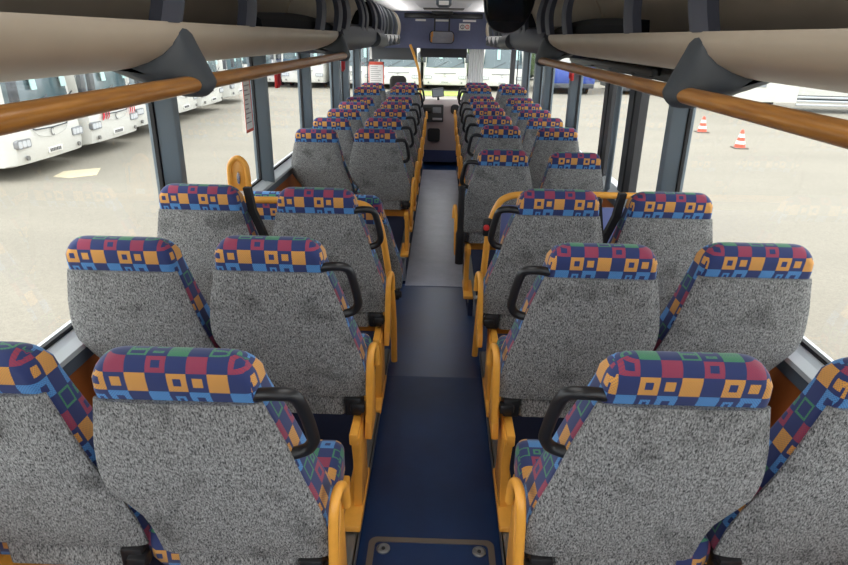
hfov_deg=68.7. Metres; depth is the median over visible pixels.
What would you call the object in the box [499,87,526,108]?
seat
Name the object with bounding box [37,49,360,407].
wall
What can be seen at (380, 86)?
seat
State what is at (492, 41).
rack
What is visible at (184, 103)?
bus
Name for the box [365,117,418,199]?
seat
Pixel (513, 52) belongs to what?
window
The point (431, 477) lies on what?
floor
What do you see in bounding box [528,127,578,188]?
seat
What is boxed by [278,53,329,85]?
bus
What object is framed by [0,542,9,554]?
seat cushion
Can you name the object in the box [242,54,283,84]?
bus
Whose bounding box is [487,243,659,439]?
seat
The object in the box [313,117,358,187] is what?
seat
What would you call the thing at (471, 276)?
trim
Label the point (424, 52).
sun visor
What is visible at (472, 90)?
seat
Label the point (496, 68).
bus
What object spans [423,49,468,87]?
bus
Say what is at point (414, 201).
frame
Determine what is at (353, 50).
window
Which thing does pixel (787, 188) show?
ground
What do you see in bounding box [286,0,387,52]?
housing
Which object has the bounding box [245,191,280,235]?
seat
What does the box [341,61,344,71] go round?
hammer
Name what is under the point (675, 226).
seat
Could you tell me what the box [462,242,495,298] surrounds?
frame
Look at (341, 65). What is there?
window
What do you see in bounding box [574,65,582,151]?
window
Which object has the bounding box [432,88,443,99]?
screen
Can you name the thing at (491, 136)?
seat
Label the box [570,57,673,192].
door
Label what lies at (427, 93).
ground
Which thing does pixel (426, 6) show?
ceiling vent
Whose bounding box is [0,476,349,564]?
frame
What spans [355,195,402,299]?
seat
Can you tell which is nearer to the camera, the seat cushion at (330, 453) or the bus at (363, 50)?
the seat cushion at (330, 453)
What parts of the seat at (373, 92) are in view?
panel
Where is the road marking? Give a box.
[53,168,100,177]
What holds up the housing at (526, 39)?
attached to the wall at (790, 377)
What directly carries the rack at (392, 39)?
attached to the wall at (77, 360)
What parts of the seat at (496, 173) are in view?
armrest, padded armrest, grab handle, panel, backrest, panel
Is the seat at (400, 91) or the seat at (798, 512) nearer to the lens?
the seat at (798, 512)
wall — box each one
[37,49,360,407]
[383,11,513,49]
[521,51,833,427]
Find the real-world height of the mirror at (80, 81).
0.570 m
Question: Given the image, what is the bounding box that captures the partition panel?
[497,205,623,338]
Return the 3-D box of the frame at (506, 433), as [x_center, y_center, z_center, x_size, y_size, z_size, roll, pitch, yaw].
[0.736,0.610,2.344,0.932,0.343,0.590,1,22,1]
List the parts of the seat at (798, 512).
panel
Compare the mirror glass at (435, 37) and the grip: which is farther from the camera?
the mirror glass at (435, 37)
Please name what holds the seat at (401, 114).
on the frame at (414, 201)
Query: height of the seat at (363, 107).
0.665 m
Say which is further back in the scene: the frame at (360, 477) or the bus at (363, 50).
the bus at (363, 50)
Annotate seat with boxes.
[0,341,152,564]
[66,235,220,357]
[92,346,350,564]
[157,183,268,307]
[210,235,379,438]
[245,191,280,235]
[272,187,394,345]
[291,128,357,194]
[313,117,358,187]
[327,108,363,136]
[338,101,370,127]
[346,97,375,116]
[349,128,415,220]
[353,87,381,108]
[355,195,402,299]
[361,83,386,102]
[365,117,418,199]
[374,108,421,182]
[381,101,423,168]
[385,96,424,158]
[386,76,405,96]
[389,86,425,143]
[394,82,427,135]
[452,149,531,264]
[453,82,487,134]
[454,85,491,140]
[455,96,494,155]
[456,101,499,165]
[457,107,504,177]
[459,115,511,184]
[461,125,522,190]
[474,189,603,347]
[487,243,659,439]
[495,84,520,102]
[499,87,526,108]
[504,98,532,116]
[505,350,772,564]
[510,103,541,124]
[516,109,550,139]
[522,117,562,158]
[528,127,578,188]
[539,152,602,201]
[603,191,712,315]
[653,242,813,371]
[706,357,847,564]
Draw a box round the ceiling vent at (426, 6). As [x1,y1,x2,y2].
[415,2,472,10]
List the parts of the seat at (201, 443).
panel, panel, grab handle, armrest, arm plate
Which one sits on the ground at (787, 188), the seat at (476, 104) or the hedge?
the hedge
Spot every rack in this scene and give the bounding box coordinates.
[0,0,342,82]
[351,2,400,45]
[486,14,535,47]
[545,0,847,92]
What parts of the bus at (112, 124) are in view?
number plate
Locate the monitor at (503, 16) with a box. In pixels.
[483,0,534,32]
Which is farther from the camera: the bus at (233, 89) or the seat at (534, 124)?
the bus at (233, 89)
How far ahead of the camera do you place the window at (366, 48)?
10.40 m
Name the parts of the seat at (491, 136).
grab handle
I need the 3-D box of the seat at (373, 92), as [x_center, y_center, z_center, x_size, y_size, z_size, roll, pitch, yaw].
[-0.713,-2.331,8.428,0.503,0.665,0.550,1,22,1]
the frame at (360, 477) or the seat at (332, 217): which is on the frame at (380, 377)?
the seat at (332, 217)
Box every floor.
[149,366,388,564]
[356,162,501,564]
[405,170,462,286]
[480,369,706,564]
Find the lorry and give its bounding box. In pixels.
[553,58,594,93]
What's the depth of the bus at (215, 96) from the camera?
24.28 m
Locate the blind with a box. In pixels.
[468,49,483,82]
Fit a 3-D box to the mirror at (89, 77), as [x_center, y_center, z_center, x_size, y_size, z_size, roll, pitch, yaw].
[-8.035,-4.764,14.543,0.500,0.570,0.180,1,22,1]
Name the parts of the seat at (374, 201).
panel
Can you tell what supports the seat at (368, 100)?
on the frame
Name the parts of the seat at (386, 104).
backrest, panel, grab handle, armrest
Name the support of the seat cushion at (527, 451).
on the seat at (658, 448)
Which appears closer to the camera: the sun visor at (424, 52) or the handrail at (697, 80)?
the handrail at (697, 80)
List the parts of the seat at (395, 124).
backrest, panel, grab handle, armrest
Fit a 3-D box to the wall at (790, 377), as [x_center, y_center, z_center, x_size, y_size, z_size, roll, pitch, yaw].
[1.368,-0.878,4.990,0.115,2.600,13.200,1,22,1]
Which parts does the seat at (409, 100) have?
backrest, panel, grab handle, armrest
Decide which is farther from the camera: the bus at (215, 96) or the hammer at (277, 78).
the bus at (215, 96)
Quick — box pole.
[409,44,421,97]
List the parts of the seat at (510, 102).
panel, backrest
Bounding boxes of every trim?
[345,348,389,564]
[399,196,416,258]
[401,257,405,280]
[463,247,475,302]
[472,295,476,315]
[479,351,508,564]
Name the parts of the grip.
plate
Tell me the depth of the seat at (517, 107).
7.03 m
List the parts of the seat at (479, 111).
armrest, grab handle, panel, backrest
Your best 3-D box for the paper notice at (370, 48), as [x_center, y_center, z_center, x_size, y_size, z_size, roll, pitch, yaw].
[-0.772,-3.823,10.259,0.260,0.240,0.004,1,22,1]
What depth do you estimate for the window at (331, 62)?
7.12 m
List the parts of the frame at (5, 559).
wall leg, rail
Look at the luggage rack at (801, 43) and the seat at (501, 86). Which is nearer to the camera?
the luggage rack at (801, 43)
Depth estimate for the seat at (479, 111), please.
6.43 m
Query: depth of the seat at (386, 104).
6.86 m
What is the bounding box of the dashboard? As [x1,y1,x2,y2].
[423,97,460,161]
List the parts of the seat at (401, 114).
backrest, panel, grab handle, armrest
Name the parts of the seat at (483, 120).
armrest, grab handle, panel, backrest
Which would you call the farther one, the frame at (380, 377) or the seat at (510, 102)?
the seat at (510, 102)
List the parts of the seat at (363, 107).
backrest, panel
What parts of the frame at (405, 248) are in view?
foot plate, rail, aisle leg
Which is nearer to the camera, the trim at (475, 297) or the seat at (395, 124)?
the trim at (475, 297)
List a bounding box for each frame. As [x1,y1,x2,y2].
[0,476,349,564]
[344,395,370,531]
[358,312,386,413]
[384,201,409,256]
[409,209,413,231]
[413,200,416,210]
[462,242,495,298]
[482,328,509,417]
[492,396,514,531]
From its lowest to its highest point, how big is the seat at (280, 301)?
0.750 m
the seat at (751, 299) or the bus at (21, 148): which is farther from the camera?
the bus at (21, 148)
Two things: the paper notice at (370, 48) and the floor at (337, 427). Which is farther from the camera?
the paper notice at (370, 48)
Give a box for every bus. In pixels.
[0,74,85,168]
[64,71,141,144]
[126,77,147,126]
[177,96,197,112]
[197,59,226,106]
[216,58,244,96]
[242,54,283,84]
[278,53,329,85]
[349,48,376,83]
[375,48,423,87]
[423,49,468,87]
[483,49,522,85]
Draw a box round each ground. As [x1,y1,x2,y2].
[0,76,847,359]
[418,91,462,95]
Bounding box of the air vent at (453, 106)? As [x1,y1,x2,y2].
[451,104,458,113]
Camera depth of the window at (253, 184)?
4.22 m
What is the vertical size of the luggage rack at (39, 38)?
0.452 m
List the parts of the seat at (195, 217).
panel, backrest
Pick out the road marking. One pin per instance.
(84, 172)
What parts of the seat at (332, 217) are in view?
panel, backrest, panel, grab handle, arm plate, armrest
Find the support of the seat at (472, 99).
on the frame
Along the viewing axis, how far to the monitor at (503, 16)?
4.84 m
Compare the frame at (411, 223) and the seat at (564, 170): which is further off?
the frame at (411, 223)
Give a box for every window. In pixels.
[40,102,164,349]
[249,57,261,186]
[274,53,303,169]
[331,62,333,107]
[341,65,343,101]
[353,50,354,88]
[366,48,367,82]
[370,50,515,83]
[516,50,518,83]
[526,53,529,90]
[539,67,542,103]
[548,67,553,111]
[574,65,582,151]
[675,108,830,364]
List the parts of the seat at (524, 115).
panel, backrest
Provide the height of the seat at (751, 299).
0.665 m
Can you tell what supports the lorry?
on the ground at (787, 188)
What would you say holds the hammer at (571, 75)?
attached to the wall at (790, 377)
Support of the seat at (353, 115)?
on the frame at (414, 201)
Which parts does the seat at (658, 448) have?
arm plate, armrest, grab handle, panel, panel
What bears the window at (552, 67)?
in the wall at (790, 377)
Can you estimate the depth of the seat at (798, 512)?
1.40 m
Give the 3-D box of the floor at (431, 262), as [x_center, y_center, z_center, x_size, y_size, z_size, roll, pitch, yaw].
[0.172,-0.850,7.370,0.524,0.014,4.815,1,22,1]
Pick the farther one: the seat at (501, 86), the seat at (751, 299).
the seat at (501, 86)
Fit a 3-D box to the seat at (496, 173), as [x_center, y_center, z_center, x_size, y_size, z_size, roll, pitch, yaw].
[0.466,-0.585,4.378,0.531,0.780,0.574,1,22,1]
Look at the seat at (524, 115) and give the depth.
6.43 m
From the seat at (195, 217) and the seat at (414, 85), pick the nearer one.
the seat at (195, 217)
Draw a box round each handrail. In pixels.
[0,28,349,135]
[535,37,847,148]
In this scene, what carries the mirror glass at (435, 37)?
attached to the mirror at (437, 37)
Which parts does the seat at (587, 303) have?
armrest, arm plate, grab handle, panel, backrest, panel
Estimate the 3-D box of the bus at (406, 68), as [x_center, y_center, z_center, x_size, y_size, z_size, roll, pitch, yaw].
[-1.342,-14.058,39.020,2.600,3.113,8.400,1,22,1]
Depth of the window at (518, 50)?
10.34 m
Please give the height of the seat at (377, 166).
0.750 m
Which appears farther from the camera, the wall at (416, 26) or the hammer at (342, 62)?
the wall at (416, 26)
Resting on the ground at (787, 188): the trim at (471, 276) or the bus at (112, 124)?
the bus at (112, 124)
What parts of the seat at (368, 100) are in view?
backrest, panel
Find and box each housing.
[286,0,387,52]
[498,0,602,57]
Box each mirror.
[5,81,19,102]
[75,74,85,92]
[85,73,95,90]
[222,59,226,68]
[429,11,453,43]
[465,52,468,62]
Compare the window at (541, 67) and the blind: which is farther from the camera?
the blind
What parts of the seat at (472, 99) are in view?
armrest, grab handle, panel, backrest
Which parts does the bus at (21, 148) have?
number plate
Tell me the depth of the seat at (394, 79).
9.60 m
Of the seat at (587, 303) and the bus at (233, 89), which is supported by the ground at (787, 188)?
the bus at (233, 89)
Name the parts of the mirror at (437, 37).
arm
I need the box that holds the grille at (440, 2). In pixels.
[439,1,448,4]
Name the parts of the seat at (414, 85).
backrest, panel, grab handle, armrest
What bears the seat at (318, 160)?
on the frame at (405, 248)
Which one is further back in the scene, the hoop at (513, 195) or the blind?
the blind
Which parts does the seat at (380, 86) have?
panel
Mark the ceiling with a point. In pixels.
(394, 5)
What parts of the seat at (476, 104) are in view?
armrest, grab handle, panel, backrest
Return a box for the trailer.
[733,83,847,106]
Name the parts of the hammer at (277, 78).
handle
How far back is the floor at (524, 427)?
2.73 m
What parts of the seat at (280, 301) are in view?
panel, backrest, panel, grab handle, arm plate, armrest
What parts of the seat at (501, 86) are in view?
panel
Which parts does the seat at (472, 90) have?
armrest, grab handle, backrest, panel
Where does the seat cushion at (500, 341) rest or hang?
on the seat at (587, 303)
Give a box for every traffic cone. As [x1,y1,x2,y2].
[694,116,708,132]
[730,130,748,148]
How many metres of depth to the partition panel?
3.25 m
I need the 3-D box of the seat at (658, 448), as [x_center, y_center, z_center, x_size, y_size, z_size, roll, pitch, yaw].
[0.473,0.402,1.576,0.531,0.750,0.550,1,22,1]
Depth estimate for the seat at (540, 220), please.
2.56 m
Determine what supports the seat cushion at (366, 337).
on the seat at (280, 301)
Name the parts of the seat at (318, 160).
panel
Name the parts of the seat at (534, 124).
panel, backrest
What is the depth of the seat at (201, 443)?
1.32 m
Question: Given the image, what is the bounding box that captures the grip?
[227,155,251,195]
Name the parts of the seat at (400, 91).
panel, backrest, grab handle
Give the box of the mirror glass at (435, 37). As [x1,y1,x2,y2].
[430,32,453,42]
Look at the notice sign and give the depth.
9.56 m
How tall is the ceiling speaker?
0.080 m
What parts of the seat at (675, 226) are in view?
backrest, panel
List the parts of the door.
post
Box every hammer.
[274,73,280,87]
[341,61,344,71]
[569,63,573,80]
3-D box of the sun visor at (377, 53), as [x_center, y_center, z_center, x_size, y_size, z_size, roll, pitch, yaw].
[-0.474,-3.659,9.909,0.720,0.182,0.025,1,22,1]
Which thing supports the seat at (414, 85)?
on the frame
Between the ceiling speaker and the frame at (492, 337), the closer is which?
the frame at (492, 337)
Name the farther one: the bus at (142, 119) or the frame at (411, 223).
the bus at (142, 119)
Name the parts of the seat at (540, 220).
armrest, arm plate, grab handle, panel, backrest, panel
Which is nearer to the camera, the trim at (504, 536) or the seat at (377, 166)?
the trim at (504, 536)
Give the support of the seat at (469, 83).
on the frame
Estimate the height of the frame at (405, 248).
0.343 m
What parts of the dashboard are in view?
switch panel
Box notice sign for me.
[459,23,469,30]
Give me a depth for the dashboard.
10.48 m
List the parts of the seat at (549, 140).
backrest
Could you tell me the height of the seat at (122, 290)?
0.665 m
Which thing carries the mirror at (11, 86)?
attached to the bus at (21, 148)
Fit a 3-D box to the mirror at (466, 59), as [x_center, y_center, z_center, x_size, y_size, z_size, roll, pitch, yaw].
[2.438,-12.756,35.170,0.180,0.570,0.500,1,22,1]
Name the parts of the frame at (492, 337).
foot plate, aisle leg, rail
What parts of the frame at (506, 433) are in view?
foot plate, aisle leg, rail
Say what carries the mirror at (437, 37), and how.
attached to the ceiling
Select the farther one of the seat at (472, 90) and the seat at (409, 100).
the seat at (472, 90)
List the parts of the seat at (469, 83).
grab handle, panel, backrest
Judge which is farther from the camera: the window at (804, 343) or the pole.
the pole
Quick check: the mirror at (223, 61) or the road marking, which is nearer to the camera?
the road marking
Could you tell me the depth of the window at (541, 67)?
7.87 m
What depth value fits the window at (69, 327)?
2.71 m
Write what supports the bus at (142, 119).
on the ground at (787, 188)
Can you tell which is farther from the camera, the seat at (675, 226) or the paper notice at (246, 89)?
the paper notice at (246, 89)
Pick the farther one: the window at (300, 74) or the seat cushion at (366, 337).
the window at (300, 74)
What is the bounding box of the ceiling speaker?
[436,0,451,7]
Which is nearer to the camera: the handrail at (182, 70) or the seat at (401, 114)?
the handrail at (182, 70)
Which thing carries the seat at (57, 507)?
on the frame at (5, 559)
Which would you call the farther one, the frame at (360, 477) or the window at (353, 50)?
the window at (353, 50)
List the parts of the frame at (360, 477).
rail, foot plate, aisle leg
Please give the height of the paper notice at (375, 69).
0.400 m
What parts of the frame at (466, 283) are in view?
aisle leg, foot plate, rail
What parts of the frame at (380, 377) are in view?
rail, aisle leg, foot plate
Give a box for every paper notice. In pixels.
[242,80,253,133]
[368,62,383,83]
[369,47,371,58]
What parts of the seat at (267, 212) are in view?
backrest, panel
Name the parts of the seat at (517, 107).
panel, backrest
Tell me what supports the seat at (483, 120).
on the frame
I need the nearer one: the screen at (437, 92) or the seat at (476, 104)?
the seat at (476, 104)
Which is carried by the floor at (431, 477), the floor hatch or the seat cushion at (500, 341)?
the floor hatch
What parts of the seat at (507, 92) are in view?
backrest, panel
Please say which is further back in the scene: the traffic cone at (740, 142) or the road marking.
the traffic cone at (740, 142)
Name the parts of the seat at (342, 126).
backrest, panel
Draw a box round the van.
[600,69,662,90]
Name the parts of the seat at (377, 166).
panel, backrest, panel, grab handle, armrest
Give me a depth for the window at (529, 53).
9.06 m
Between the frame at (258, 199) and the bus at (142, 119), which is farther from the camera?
the bus at (142, 119)
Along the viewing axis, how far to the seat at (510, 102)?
7.68 m
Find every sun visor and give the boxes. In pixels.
[372,47,416,59]
[420,48,466,57]
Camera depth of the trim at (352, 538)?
2.47 m
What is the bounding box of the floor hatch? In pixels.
[366,536,495,564]
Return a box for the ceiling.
[364,0,483,11]
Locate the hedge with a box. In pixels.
[467,49,598,79]
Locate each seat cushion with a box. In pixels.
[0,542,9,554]
[148,440,344,564]
[361,333,371,349]
[497,335,506,349]
[514,439,710,564]
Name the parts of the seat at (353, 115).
backrest, panel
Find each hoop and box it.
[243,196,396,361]
[472,191,635,356]
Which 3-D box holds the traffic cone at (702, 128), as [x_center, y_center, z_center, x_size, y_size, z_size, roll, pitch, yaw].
[9.558,-5.417,21.234,0.400,0.535,0.400,1,22,1]

